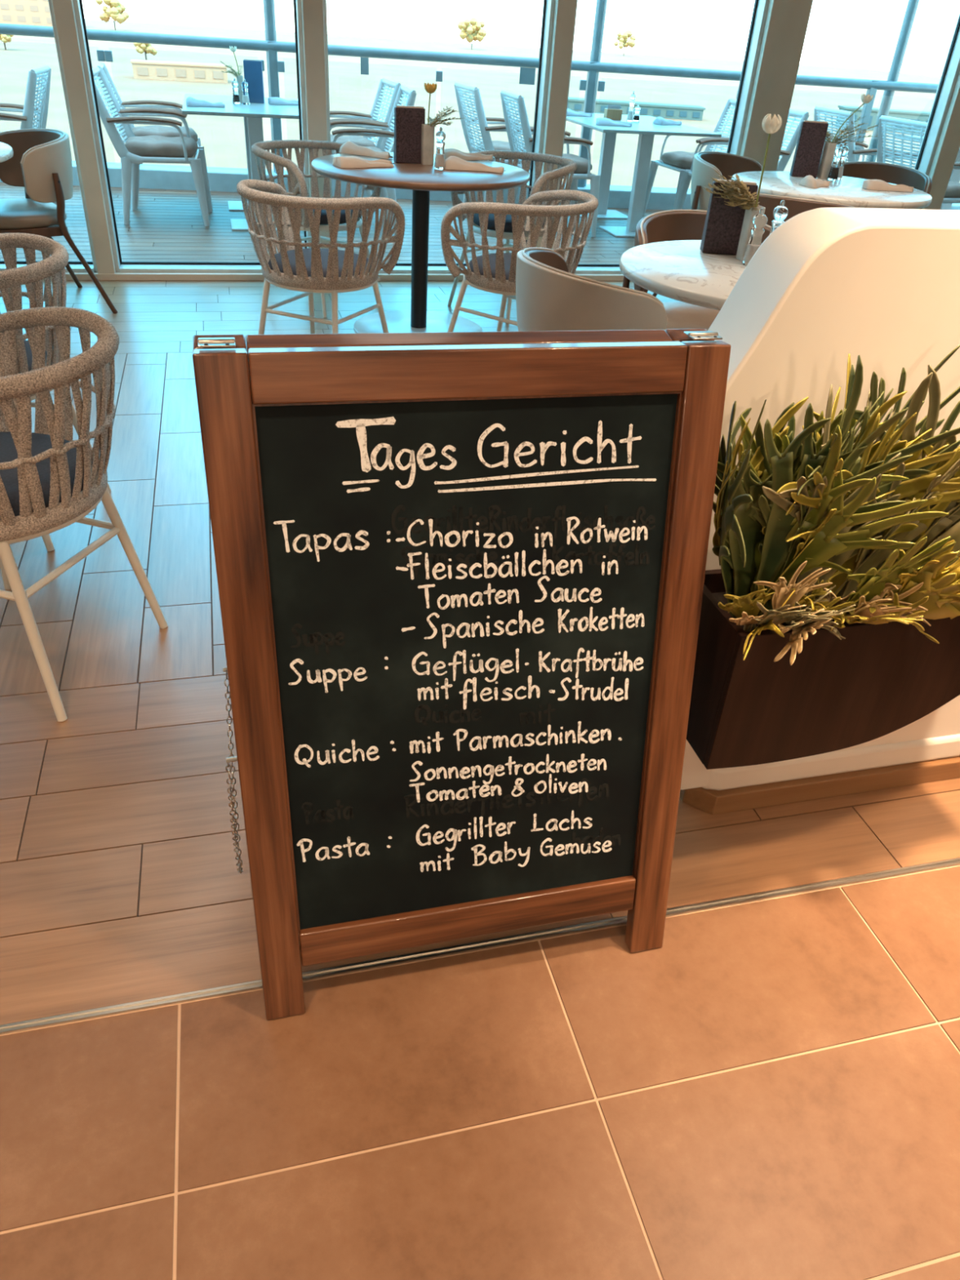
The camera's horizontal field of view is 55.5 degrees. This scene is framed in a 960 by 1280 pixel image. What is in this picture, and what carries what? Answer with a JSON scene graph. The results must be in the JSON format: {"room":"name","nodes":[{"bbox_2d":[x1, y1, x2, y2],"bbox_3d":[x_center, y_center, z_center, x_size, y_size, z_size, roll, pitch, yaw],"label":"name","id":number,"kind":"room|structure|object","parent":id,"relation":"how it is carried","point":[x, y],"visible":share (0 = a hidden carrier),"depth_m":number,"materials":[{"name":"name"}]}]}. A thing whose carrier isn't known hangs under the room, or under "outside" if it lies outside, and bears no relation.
{"room":"restaurant","nodes":[
{"label":"restaurant","id":0,"kind":"room"},
{"bbox_2d":[0,182,666,264],"bbox_3d":[-0.033,-3.399,7.399,19.966,0.030,3.712,-5,35,-14],"label":"floor","id":1,"kind":"structure","parent":0,"point":[166,225],"depth_m":6.52,"materials":[{"name":"wood"}]},
{"bbox_2d":[0,65,56,204],"bbox_3d":[-3.227,-3.352,6.162,0.704,0.917,0.631,-4,35,-12],"label":"armchair","id":2,"kind":"object","parent":1,"relation":"on","point":[27,119],"visible":0.48,"depth_m":5.98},
{"bbox_2d":[92,66,212,226],"bbox_3d":[-2.315,-3.481,6.446,0.704,0.917,0.631,-4,35,-12],"label":"armchair","id":3,"kind":"object","parent":1,"relation":"on","point":[136,150],"visible":0.94,"depth_m":6.32,"materials":[{"name":"plastic"}]},
{"bbox_2d":[124,135,197,157],"bbox_3d":[-2.251,-3.497,6.451,0.479,0.092,0.500,-4,35,-12],"label":"seat cushion","id":4,"kind":"object","parent":3,"relation":"on","point":[146,146],"depth_m":6.28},
{"bbox_2d":[97,62,212,208],"bbox_3d":[-2.475,-3.846,6.967,0.704,0.917,0.631,-7,36,-16],"label":"armchair","id":5,"kind":"object","parent":1,"relation":"on","point":[154,130],"visible":0.44,"depth_m":6.92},
{"bbox_2d":[132,124,198,142],"bbox_3d":[-2.413,-3.865,6.976,0.479,0.092,0.500,-7,36,-16],"label":"seat cushion","id":6,"kind":"object","parent":5,"relation":"on","point":[154,130],"depth_m":6.87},
{"bbox_2d":[182,93,298,231],"bbox_3d":[-1.665,-3.546,6.762,0.940,0.740,1.360,-5,35,-14],"label":"outdoor table","id":7,"kind":"object","parent":1,"relation":"on","point":[252,113],"visible":0.36,"depth_m":6.34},
{"bbox_2d":[186,96,225,107],"bbox_3d":[-1.870,-3.666,6.209,0.252,0.052,0.166,-5,35,-14],"label":"rolled napkin","id":8,"kind":"object","parent":7,"relation":"on","point":[190,101],"visible":1,"depth_m":6.17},
{"bbox_2d":[220,45,243,102],"bbox_3d":[-1.770,-4.063,6.546,0.173,0.343,0.214,-5,35,-14],"label":"flower vase","id":9,"kind":"object","parent":7,"relation":"on","point":[239,77],"visible":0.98,"depth_m":6.53,"materials":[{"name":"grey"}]},
{"bbox_2d":[243,58,264,103],"bbox_3d":[-1.639,-4.049,6.607,0.130,0.266,0.060,0,34,-7],"label":"holder","id":10,"kind":"object","parent":7,"relation":"on","point":[253,70],"visible":0.79,"depth_m":6.58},
{"bbox_2d":[267,97,297,105],"bbox_3d":[-1.423,-3.952,6.684,0.252,0.042,0.166,-5,35,-14],"label":"rolled napkin","id":11,"kind":"object","parent":7,"relation":"on","point":[272,100],"visible":0.81,"depth_m":6.64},
{"bbox_2d":[329,77,400,216],"bbox_3d":[-1.021,-3.882,7.170,0.704,0.917,0.631,-7,36,-16],"label":"armchair","id":12,"kind":"object","parent":1,"relation":"on","point":[366,141],"visible":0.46,"depth_m":7.17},
{"bbox_2d":[330,134,375,146],"bbox_3d":[-1.082,-3.886,7.144,0.479,0.092,0.500,-7,36,-16],"label":"seat cushion","id":13,"kind":"object","parent":12,"relation":"on","point":[365,141],"depth_m":7.10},
{"bbox_2d":[329,84,416,234],"bbox_3d":[-0.854,-3.501,6.626,0.704,0.917,0.631,-4,35,-12],"label":"armchair","id":14,"kind":"object","parent":1,"relation":"on","point":[388,135],"visible":0.31,"depth_m":6.66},
{"bbox_2d":[333,146,382,154],"bbox_3d":[-0.915,-3.508,6.605,0.479,0.092,0.500,-4,35,-12],"label":"seat cushion","id":15,"kind":"object","parent":14,"relation":"on","point":[377,149],"depth_m":6.71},
{"bbox_2d":[453,81,533,203],"bbox_3d":[0.177,-4.004,7.473,0.704,0.917,0.631,-7,36,-16],"label":"armchair","id":16,"kind":"object","parent":1,"relation":"on","point":[486,144],"visible":0.57,"depth_m":7.26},
{"bbox_2d":[475,140,525,159],"bbox_3d":[0.239,-4.023,7.482,0.479,0.092,0.500,-7,36,-16],"label":"seat cushion","id":17,"kind":"object","parent":16,"relation":"on","point":[496,144],"depth_m":7.36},
{"bbox_2d":[500,89,599,236],"bbox_3d":[0.522,-3.633,6.963,0.704,0.917,0.631,-4,35,-12],"label":"armchair","id":18,"kind":"object","parent":1,"relation":"on","point":[584,166],"visible":0.49,"depth_m":6.81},
{"bbox_2d":[529,153,592,173],"bbox_3d":[0.585,-3.650,6.968,0.479,0.092,0.500,-4,35,-12],"label":"seat cushion","id":19,"kind":"object","parent":18,"relation":"on","point":[582,163],"depth_m":6.83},
{"bbox_2d":[566,112,721,237],"bbox_3d":[1.154,-3.784,7.403,0.940,0.740,1.360,-5,35,-14],"label":"outdoor table","id":20,"kind":"object","parent":1,"relation":"on","point":[645,127],"visible":0.63,"depth_m":7.14,"materials":[{"name":"metal"}]},
{"bbox_2d":[603,104,622,119],"bbox_3d":[1.059,-4.195,7.249,0.130,0.100,0.070,-5,35,-14],"label":"block","id":21,"kind":"object","parent":20,"relation":"on","point":[612,112],"visible":0.8,"depth_m":7.23,"materials":[{"name":"brown wood"}]},
{"bbox_2d":[595,117,632,127],"bbox_3d":[1.005,-3.880,6.830,0.272,0.042,0.202,8,34,5],"label":"rolled napkin","id":22,"kind":"object","parent":20,"relation":"on","point":[600,121],"visible":1,"depth_m":6.79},
{"bbox_2d":[626,91,635,121],"bbox_3d":[1.191,-4.188,7.156,0.054,0.208,0.054,-5,35,-14],"label":"mill","id":23,"kind":"object","parent":20,"relation":"on","point":[630,114],"visible":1,"depth_m":7.15,"materials":[{"name":"glass"}]},
{"bbox_2d":[643,97,736,214],"bbox_3d":[1.863,-4.016,7.664,0.704,0.917,0.631,-7,36,-16],"label":"armchair","id":24,"kind":"object","parent":1,"relation":"on","point":[681,162],"visible":0.32,"depth_m":7.70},
{"bbox_2d":[660,151,697,169],"bbox_3d":[1.803,-4.020,7.638,0.479,0.092,0.500,-7,36,-16],"label":"seat cushion","id":25,"kind":"object","parent":24,"relation":"on","point":[676,160],"depth_m":7.55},
{"bbox_2d":[675,108,808,209],"bbox_3d":[2.021,-3.657,7.152,0.704,0.917,0.631,-4,35,-12],"label":"armchair","id":26,"kind":"object","parent":1,"relation":"on","point":[803,115],"visible":0.19,"depth_m":6.93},
{"bbox_2d":[813,105,900,166],"bbox_3d":[3.127,-3.897,7.620,0.704,0.917,0.631,-4,35,-12],"label":"armchair","id":27,"kind":"object","parent":1,"relation":"on","point":[851,153],"visible":0.24,"depth_m":7.27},
{"bbox_2d":[876,115,959,203],"bbox_3d":[3.423,-3.499,7.065,0.704,0.917,0.631,-7,36,-16],"label":"armchair","id":28,"kind":"object","parent":1,"relation":"on","point":[952,195],"visible":0.33,"depth_m":6.87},
{"bbox_2d":[944,181,959,198],"bbox_3d":[3.485,-3.519,7.075,0.479,0.092,0.500,-7,36,-16],"label":"seat cushion","id":29,"kind":"object","parent":28,"relation":"on","point":[953,191],"depth_m":6.90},
{"bbox_2d":[894,135,959,209],"bbox_3d":[4.096,-3.627,7.476,0.940,0.740,1.360,-5,35,-14],"label":"outdoor table","id":30,"kind":"object","parent":1,"relation":"on","point":[955,175],"visible":0.02,"depth_m":7.68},
{"bbox_2d":[0,272,681,354],"bbox_3d":[-0.350,-1.821,4.997,11.200,0.047,1.386,-5,35,-14],"label":"floor","id":31,"kind":"structure","parent":0,"point":[151,317],"depth_m":4.91,"materials":[{"name":"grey wood"}]},
{"bbox_2d":[0,142,13,162],"bbox_3d":[-2.514,-1.772,4.053,0.950,0.750,0.950,-5,35,-14],"label":"round table","id":32,"kind":"object","parent":31,"relation":"on","point":[6,152],"visible":0.89,"depth_m":3.93,"materials":[{"name":"beige stone"}]},
{"bbox_2d":[0,128,117,313],"bbox_3d":[-2.226,-2.029,4.437,0.601,0.786,0.601,-20,41,-31],"label":"tub chair","id":33,"kind":"object","parent":31,"relation":"on","point":[41,162],"visible":0.98,"depth_m":4.29,"materials":[{"name":"beige leather"}]},
{"bbox_2d":[51,0,115,273],"bbox_3d":[-2.029,-3.180,4.394,0.092,2.750,0.050,-5,35,-14],"label":"pillar","id":34,"kind":"structure","parent":31,"relation":"on","point":[64,10],"depth_m":4.73,"materials":[{"name":"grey metal"}]},
{"bbox_2d":[301,0,329,248],"bbox_3d":[-0.861,-3.291,4.677,0.106,2.750,0.050,-5,35,-14],"label":"trim","id":35,"kind":"structure","parent":31,"relation":"on","point":[313,22],"depth_m":4.85,"materials":[{"name":"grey metal"}]},
{"bbox_2d":[251,139,381,317],"bbox_3d":[-0.880,-2.190,4.835,0.566,0.758,0.631,25,39,28],"label":"armchair","id":36,"kind":"object","parent":31,"relation":"on","point":[297,185],"visible":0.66,"depth_m":4.76,"materials":[{"name":"wicker"}]},
{"bbox_2d":[313,208,358,225],"bbox_3d":[-0.853,-2.247,4.777,0.432,0.065,0.432,25,39,28],"label":"seat cushion","id":37,"kind":"object","parent":36,"relation":"on","point":[323,220],"depth_m":4.65,"materials":[{"name":"fabric"}]},
{"bbox_2d":[311,152,529,333],"bbox_3d":[-0.295,-1.907,4.480,1.020,0.750,1.020,-5,35,-14],"label":"round table","id":38,"kind":"object","parent":31,"relation":"on","point":[420,179],"visible":0.74,"depth_m":4.33,"materials":[{"name":"stone"}]},
{"bbox_2d":[332,155,395,168],"bbox_3d":[-0.520,-2.183,4.154,0.290,0.042,0.119,-14,38,-25],"label":"rolled napkin","id":39,"kind":"object","parent":38,"relation":"on","point":[346,162],"visible":1,"depth_m":4.11,"materials":[{"name":"fabric"}]},
{"bbox_2d":[339,140,393,159],"bbox_3d":[-0.544,-2.412,4.480,0.290,0.052,0.119,20,37,22],"label":"rolled napkin","id":40,"kind":"object","parent":38,"relation":"on","point":[348,148],"visible":1,"depth_m":4.47,"materials":[{"name":"fabric"}]},
{"bbox_2d":[393,105,425,163],"bbox_3d":[-0.332,-2.382,4.299,0.140,0.234,0.060,-7,36,-16],"label":"holder","id":41,"kind":"object","parent":38,"relation":"on","point":[408,120],"visible":0.84,"depth_m":4.27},
{"bbox_2d":[434,126,445,169],"bbox_3d":[-0.182,-2.264,4.195,0.054,0.172,0.054,-5,35,-14],"label":"mill","id":42,"kind":"object","parent":38,"relation":"on","point":[439,164],"visible":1,"depth_m":4.19,"materials":[{"name":"glass"}]},
{"bbox_2d":[421,82,465,164],"bbox_3d":[-0.175,-2.412,4.271,0.192,0.332,0.295,-5,35,-14],"label":"flower vase","id":43,"kind":"object","parent":38,"relation":"on","point":[427,130],"visible":1,"depth_m":4.26,"materials":[{"name":"beige ceramic"}]},
{"bbox_2d":[444,148,494,160],"bbox_3d":[-0.053,-2.433,4.566,0.290,0.047,0.119,-11,37,-21],"label":"rolled napkin","id":44,"kind":"object","parent":38,"relation":"on","point":[448,152],"visible":0.81,"depth_m":4.55,"materials":[{"name":"fabric"}]},
{"bbox_2d":[444,155,506,173],"bbox_3d":[-0.022,-2.218,4.251,0.290,0.050,0.119,9,34,8],"label":"rolled napkin","id":45,"kind":"object","parent":38,"relation":"on","point":[452,162],"visible":1,"depth_m":4.24,"materials":[{"name":"fabric"}]},
{"bbox_2d":[447,150,577,323],"bbox_3d":[0.189,-2.205,4.967,0.631,0.758,0.566,29,41,32],"label":"armchair","id":46,"kind":"object","parent":31,"relation":"on","point":[541,183],"visible":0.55,"depth_m":4.91,"materials":[{"name":"wicker"}]},
{"bbox_2d":[473,213,545,232],"bbox_3d":[0.176,-2.261,4.904,0.432,0.065,0.432,29,41,32],"label":"seat cushion","id":47,"kind":"object","parent":46,"relation":"on","point":[491,225],"depth_m":4.76,"materials":[{"name":"fabric"}]},
{"bbox_2d":[536,0,577,247],"bbox_3d":[0.464,-3.416,4.998,0.108,2.750,0.050,-5,35,-14],"label":"trim","id":48,"kind":"structure","parent":31,"relation":"on","point":[564,10],"depth_m":5.14,"materials":[{"name":"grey metal"}]},
{"bbox_2d":[652,151,762,297],"bbox_3d":[1.470,-2.401,5.366,0.601,0.786,0.601,25,40,28],"label":"tub chair","id":49,"kind":"object","parent":31,"relation":"on","point":[726,164],"visible":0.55,"depth_m":5.21,"materials":[{"name":"brown leather"}]},
{"bbox_2d":[739,0,813,171],"bbox_3d":[1.777,-3.540,5.316,0.252,2.750,0.050,-5,35,-14],"label":"pillar","id":50,"kind":"structure","parent":31,"relation":"on","point":[786,23],"depth_m":5.41,"materials":[{"name":"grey metal"}]},
{"bbox_2d":[731,171,932,208],"bbox_3d":[1.733,-1.971,4.784,0.970,0.750,0.970,-5,35,-14],"label":"round table","id":51,"kind":"object","parent":31,"relation":"on","point":[847,190],"visible":0.41,"depth_m":4.38,"materials":[{"name":"beige stone"}]},
{"bbox_2d":[789,120,828,177],"bbox_3d":[1.710,-2.550,4.736,0.130,0.256,0.060,6,34,3],"label":"holder","id":52,"kind":"object","parent":51,"relation":"on","point":[812,134],"visible":1,"depth_m":4.72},
{"bbox_2d":[799,174,830,188],"bbox_3d":[1.667,-2.262,4.490,0.162,0.049,0.119,-13,37,-23],"label":"rolled napkin","id":53,"kind":"object","parent":51,"relation":"on","point":[810,181],"visible":1,"depth_m":4.46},
{"bbox_2d":[826,143,844,181],"bbox_3d":[1.834,-2.457,4.688,0.054,0.172,0.054,-5,35,-14],"label":"mill","id":54,"kind":"object","parent":51,"relation":"on","point":[833,175],"visible":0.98,"depth_m":4.68,"materials":[{"name":"glass"}]},
{"bbox_2d":[837,142,848,179],"bbox_3d":[1.883,-2.497,4.751,0.054,0.172,0.054,-5,35,-14],"label":"mill","id":55,"kind":"object","parent":51,"relation":"on","point":[845,147],"visible":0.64,"depth_m":4.74,"materials":[{"name":"metal"}]},
{"bbox_2d":[817,93,879,178],"bbox_3d":[1.883,-2.624,4.746,0.252,0.387,0.366,-5,35,-14],"label":"flower vase","id":56,"kind":"object","parent":51,"relation":"on","point":[829,147],"visible":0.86,"depth_m":4.72,"materials":[{"name":"beige ceramic"}]},
{"bbox_2d":[862,179,915,191],"bbox_3d":[2.040,-2.258,4.528,0.258,0.043,0.083,6,34,3],"label":"rolled napkin","id":57,"kind":"object","parent":51,"relation":"on","point":[872,184],"visible":1,"depth_m":4.52,"materials":[{"name":"fabric"}]},
{"bbox_2d":[831,161,932,208],"bbox_3d":[2.228,-2.345,5.362,0.601,0.786,0.601,17,36,18],"label":"tub chair","id":58,"kind":"object","parent":31,"relation":"on","point":[891,173],"visible":0.21,"depth_m":5.33,"materials":[{"name":"brown leather"}]},
{"bbox_2d":[922,71,959,209],"bbox_3d":[3.083,-3.664,5.633,0.140,2.750,0.050,-5,35,-14],"label":"trim","id":59,"kind":"structure","parent":31,"relation":"on","point":[948,147],"depth_m":5.94,"materials":[{"name":"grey metal"}]},
{"bbox_2d":[0,866,959,1279],"bbox_3d":[1.255,1.839,-0.196,11.195,0.012,4.879,-5,35,-14],"label":"floor tiles","id":60,"kind":"structure","parent":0,"point":[842,1162],"depth_m":1.34,"materials":[{"name":"tile"}]},
{"bbox_2d":[192,328,730,1020],"bbox_3d":[-0.049,0.030,1.425,0.708,1.003,0.465,-5,35,-14],"label":"chalkboard sign","id":61,"kind":"object","parent":60,"relation":"on","point":[460,575],"visible":1,"depth_m":1.27,"materials":[{"name":"brown wood"}]},
{"bbox_2d":[0,280,959,1279],"bbox_3d":[0.653,0.495,1.764,11.200,0.060,9.930,-5,35,-14],"label":"floor","id":62,"kind":"structure","parent":0,"point":[111,787],"depth_m":1.87,"materials":[{"name":"brown wood"}]},
{"bbox_2d":[0,0,97,272],"bbox_3d":[-2.639,-3.169,4.314,1.211,2.750,0.150,-5,35,-14],"label":"window","id":63,"kind":"structure","parent":62,"relation":"on","point":[77,266],"depth_m":4.89,"materials":[{"name":"metal"}]},
{"bbox_2d":[0,232,111,551],"bbox_3d":[-1.405,-0.699,2.586,0.566,0.758,0.631,5,34,2],"label":"armchair","id":64,"kind":"object","parent":62,"relation":"on","point":[32,274],"visible":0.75,"depth_m":2.44,"materials":[{"name":"wicker"}]},
{"bbox_2d":[23,339,51,371],"bbox_3d":[-1.428,-0.769,2.541,0.432,0.065,0.432,5,34,2],"label":"seat cushion","id":65,"kind":"object","parent":64,"relation":"on","point":[28,353],"depth_m":2.56,"materials":[{"name":"fabric"}]},
{"bbox_2d":[0,306,168,721],"bbox_3d":[-1.044,-0.282,2.009,0.566,0.758,0.631,12,35,12],"label":"armchair","id":66,"kind":"object","parent":62,"relation":"on","point":[50,481],"visible":1,"depth_m":1.89,"materials":[{"name":"wicker"}]},
{"bbox_2d":[0,431,92,516],"bbox_3d":[-1.066,-0.355,1.969,0.432,0.065,0.432,12,35,12],"label":"seat cushion","id":67,"kind":"object","parent":66,"relation":"on","point":[28,506],"depth_m":1.90,"materials":[{"name":"fabric"}]},
{"bbox_2d":[72,0,311,272],"bbox_3d":[-1.468,-3.280,4.598,1.192,2.750,0.150,-5,35,-14],"label":"window","id":68,"kind":"structure","parent":62,"relation":"on","point":[121,266],"depth_m":4.98,"materials":[{"name":"metal"}]},
{"bbox_2d":[236,179,405,334],"bbox_3d":[-0.676,-1.475,3.804,0.631,0.758,0.566,17,36,18],"label":"armchair","id":69,"kind":"object","parent":62,"relation":"on","point":[315,269],"visible":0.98,"depth_m":3.60,"materials":[{"name":"wicker"}]},
{"bbox_2d":[267,248,371,277],"bbox_3d":[-0.660,-1.556,3.779,0.432,0.065,0.432,17,36,18],"label":"seat cushion","id":70,"kind":"object","parent":69,"relation":"on","point":[324,270],"depth_m":3.64,"materials":[{"name":"fabric"}]},
{"bbox_2d":[323,0,555,273],"bbox_3d":[-0.219,-3.398,4.901,1.346,2.750,0.150,-5,35,-14],"label":"window","id":71,"kind":"structure","parent":62,"relation":"on","point":[548,6],"depth_m":5.21,"materials":[{"name":"metal"}]},
{"bbox_2d":[0,857,959,1035],"bbox_3d":[0.654,0.473,1.748,11.200,0.014,0.013,-5,35,-14],"label":"trim","id":72,"kind":"structure","parent":62,"relation":"on","point":[34,1024],"depth_m":1.57,"materials":[{"name":"metal"}]},
{"bbox_2d":[440,190,598,332],"bbox_3d":[0.179,-1.521,3.959,0.566,0.758,0.631,26,40,29],"label":"armchair","id":73,"kind":"object","parent":62,"relation":"on","point":[495,273],"visible":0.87,"depth_m":3.72,"materials":[{"name":"wicker"}]},
{"bbox_2d":[468,253,511,279],"bbox_3d":[0.162,-1.599,3.927,0.432,0.065,0.432,26,40,29],"label":"seat cushion","id":74,"kind":"object","parent":73,"relation":"on","point":[507,275],"depth_m":3.81,"materials":[{"name":"fabric"}]},
{"bbox_2d":[515,247,668,331],"bbox_3d":[0.365,-0.799,2.893,0.601,0.786,0.601,-12,37,-22],"label":"tub chair","id":75,"kind":"object","parent":62,"relation":"on","point":[548,297],"visible":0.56,"depth_m":2.52,"materials":[{"name":"beige leather"}]},
{"bbox_2d":[559,0,769,274],"bbox_3d":[1.066,-3.519,5.212,1.261,2.750,0.150,-5,35,-14],"label":"window","id":76,"kind":"structure","parent":62,"relation":"on","point":[759,12],"depth_m":5.49,"materials":[{"name":"metal"}]},
{"bbox_2d":[619,240,746,310],"bbox_3d":[0.863,-0.822,3.003,0.910,0.750,0.910,-5,35,-14],"label":"round table","id":77,"kind":"object","parent":62,"relation":"on","point":[678,270],"visible":0.23,"depth_m":2.72,"materials":[{"name":"beige stone"}]},
{"bbox_2d":[699,179,758,255],"bbox_3d":[0.797,-1.353,2.919,0.138,0.211,0.060,4,34,1],"label":"holder","id":78,"kind":"object","parent":77,"relation":"on","point":[723,223],"visible":0.73,"depth_m":2.91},
{"bbox_2d":[703,113,782,261],"bbox_3d":[0.789,-1.381,2.789,0.204,0.403,0.232,-5,35,-14],"label":"flower vase","id":79,"kind":"object","parent":77,"relation":"on","point":[770,125],"visible":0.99,"depth_m":2.80,"materials":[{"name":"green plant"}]},
{"bbox_2d":[742,208,767,265],"bbox_3d":[0.849,-1.239,2.801,0.054,0.161,0.054,-5,35,-14],"label":"mill","id":80,"kind":"object","parent":77,"relation":"on","point":[759,220],"visible":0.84,"depth_m":2.79,"materials":[{"name":"glass"}]},
{"bbox_2d":[768,200,787,235],"bbox_3d":[0.945,-1.307,2.902,0.054,0.172,0.054,-5,35,-14],"label":"mill","id":81,"kind":"object","parent":77,"relation":"on","point":[780,212],"visible":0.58,"depth_m":2.87,"materials":[{"name":"glass"}]},
{"bbox_2d":[622,209,771,330],"bbox_3d":[0.839,-1.176,3.497,0.601,0.786,0.601,-5,35,-14],"label":"tub chair","id":82,"kind":"object","parent":62,"relation":"on","point":[671,224],"visible":0.22,"depth_m":3.44,"materials":[{"name":"brown leather"}]},
{"bbox_2d":[755,193,853,226],"bbox_3d":[1.399,-1.715,4.349,0.601,0.786,0.601,17,36,18],"label":"tub chair","id":83,"kind":"object","parent":62,"relation":"on","point":[795,206],"visible":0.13,"depth_m":3.93,"materials":[{"name":"brown leather"}]},
{"bbox_2d":[679,207,959,814],"bbox_3d":[1.359,-0.231,1.846,2.260,1.128,0.167,-5,35,-14],"label":"wall","id":84,"kind":"structure","parent":62,"relation":"on","point":[880,286],"depth_m":1.38,"materials":[{"name":"white paint"}]},
{"bbox_2d":[686,568,959,769],"bbox_3d":[0.673,0.019,1.606,0.638,0.286,0.199,-5,35,-14],"label":"planter box","id":85,"kind":"object","parent":84,"relation":"attached to","point":[872,683],"visible":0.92,"depth_m":1.50,"materials":[{"name":"brown wood"}]},
{"bbox_2d":[717,560,856,665],"bbox_3d":[0.481,-0.038,1.365,0.216,0.165,0.151,-5,35,-14],"label":"fern","id":86,"kind":"object","parent":85,"relation":"on","point":[802,621],"visible":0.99,"depth_m":1.36,"materials":[{"name":"plant"}]},
{"bbox_2d":[712,355,959,618],"bbox_3d":[0.529,-0.204,1.348,0.366,0.462,0.251,-5,35,-14],"label":"fern","id":87,"kind":"object","parent":85,"relation":"on","point":[741,508],"visible":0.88,"depth_m":1.31,"materials":[{"name":"plant"}]},
{"bbox_2d":[761,344,959,621],"bbox_3d":[0.657,-0.210,1.391,0.586,0.444,0.242,-5,35,-14],"label":"fern","id":88,"kind":"object","parent":85,"relation":"in","point":[934,486],"visible":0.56,"depth_m":1.33,"materials":[{"name":"plant"}]},
{"bbox_2d":[782,568,939,644],"bbox_3d":[0.585,-0.045,1.405,0.263,0.143,0.158,-5,35,-14],"label":"fern","id":89,"kind":"object","parent":85,"relation":"on","point":[890,607],"visible":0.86,"depth_m":1.40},
{"bbox_2d":[848,435,959,601],"bbox_3d":[0.802,-0.184,1.447,0.392,0.358,0.170,-3,35,-10],"label":"fern","id":90,"kind":"object","parent":85,"relation":"on","point":[944,523],"visible":0.18,"depth_m":1.42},
{"bbox_2d":[882,539,959,619],"bbox_3d":[0.753,-0.095,1.425,0.273,0.252,0.201,-24,43,-35],"label":"fern","id":91,"kind":"object","parent":85,"relation":"on","point":[941,584],"visible":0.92,"depth_m":1.39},
{"bbox_2d":[914,12,959,175],"bbox_3d":[2.437,-3.649,5.545,1.237,2.750,0.150,-5,35,-14],"label":"window","id":92,"kind":"structure","parent":62,"relation":"on","point":[951,69],"depth_m":5.85,"materials":[{"name":"glass"}]},
{"bbox_3d":[-0.116,-3.359,7.691,20.000,0.368,4.187,-5,35,-14],"label":"deck slab","id":93,"kind":"object","parent":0,"visible":0},
{"bbox_2d":[0,160,959,210],"bbox_3d":[-0.297,-3.904,8.227,20.174,0.445,0.318,-1,35,-8],"label":"kerb","id":94,"kind":"object","parent":93,"relation":"on","point":[151,175],"depth_m":7.82,"materials":[{"name":"metal"}]},
{"bbox_2d":[262,0,284,172],"bbox_3d":[-1.604,-6.141,6.524,0.090,5.700,0.090,-5,35,-14],"label":"pillar","id":95,"kind":"structure","parent":94,"relation":"on","point":[268,5],"depth_m":7.32,"materials":[{"name":"metal"}]},
{"bbox_2d":[0,23,938,186],"bbox_3d":[-0.246,-4.453,7.799,20.139,0.960,0.086,-1,35,-8],"label":"deck railing","id":96,"kind":"object","parent":94,"relation":"on","point":[527,73],"visible":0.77,"depth_m":7.57,"materials":[{"name":"metal"}]},
{"bbox_2d":[584,0,607,186],"bbox_3d":[1.077,-6.211,6.904,0.110,5.700,0.090,-5,35,-14],"label":"pillar","id":97,"kind":"structure","parent":94,"relation":"on","point":[601,5],"depth_m":7.65,"materials":[{"name":"metal"}]},
{"bbox_2d":[865,0,919,161],"bbox_3d":[3.787,-6.282,7.288,0.130,5.701,0.090,-5,35,-14],"label":"pillar","id":98,"kind":"structure","parent":94,"relation":"on","point":[912,6],"depth_m":8.05,"materials":[{"name":"metal"}]},
{"label":"outside","id":99,"kind":"structure","parent":0,"visible":0},
{"bbox_2d":[0,18,959,188],"bbox_3d":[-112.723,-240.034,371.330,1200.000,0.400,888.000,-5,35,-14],"label":"ground","id":100,"kind":"structure","parent":99,"point":[222,138],"depth_m":279.71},
{"bbox_2d":[0,0,52,26],"bbox_3d":[-257.294,-359.050,507.797,52.600,26.400,20.600,-9,36,-18],"label":"building","id":101,"kind":"structure","parent":100,"relation":"on","point":[32,12],"depth_m":505.13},
{"bbox_2d":[95,0,128,30],"bbox_3d":[-206.036,-352.524,512.377,16.927,16.409,14.699,-5,35,-14],"label":"tree","id":102,"kind":"object","parent":100,"relation":"on","point":[116,11],"visible":1,"depth_m":509.09,"materials":[{"name":"plant"}]},
{"bbox_2d":[133,42,157,59],"bbox_3d":[-104.051,-184.124,283.691,6.985,6.554,7.377,-5,35,-14],"label":"tree","id":103,"kind":"object","parent":100,"relation":"on","point":[140,48],"visible":0.77,"depth_m":281.66,"materials":[{"name":"yellow plant"}]},
{"bbox_2d":[130,58,227,83],"bbox_3d":[-74.050,-140.441,225.089,22.600,3.600,8.600,-7,36,-16],"label":"building","id":104,"kind":"structure","parent":100,"relation":"on","point":[142,68],"depth_m":221.97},
{"bbox_2d":[457,17,486,49],"bbox_3d":[-5.784,-407.692,612.716,19.505,18.146,18.500,-5,35,-14],"label":"tree","id":105,"kind":"object","parent":100,"relation":"on","point":[473,33],"visible":1,"depth_m":608.11,"materials":[{"name":"plant"}]},
{"bbox_2d":[613,30,635,55],"bbox_3d":[114.412,-469.707,717.149,17.489,17.342,16.380,-5,35,-14],"label":"tree","id":106,"kind":"object","parent":100,"relation":"on","point":[623,38],"visible":1,"depth_m":714.26,"materials":[{"name":"yellow plant"}]},
{"bbox_2d":[567,97,705,120],"bbox_3d":[35.173,-125.445,215.157,34.600,2.600,6.600,3,34,-2],"label":"building","id":107,"kind":"structure","parent":100,"relation":"on","point":[653,109],"depth_m":212.74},
{"bbox_2d":[835,105,930,134],"bbox_3d":[100.103,-125.372,220.138,26.600,4.400,6.600,4,34,1],"label":"building","id":108,"kind":"structure","parent":100,"relation":"on","point":[921,116],"depth_m":217.15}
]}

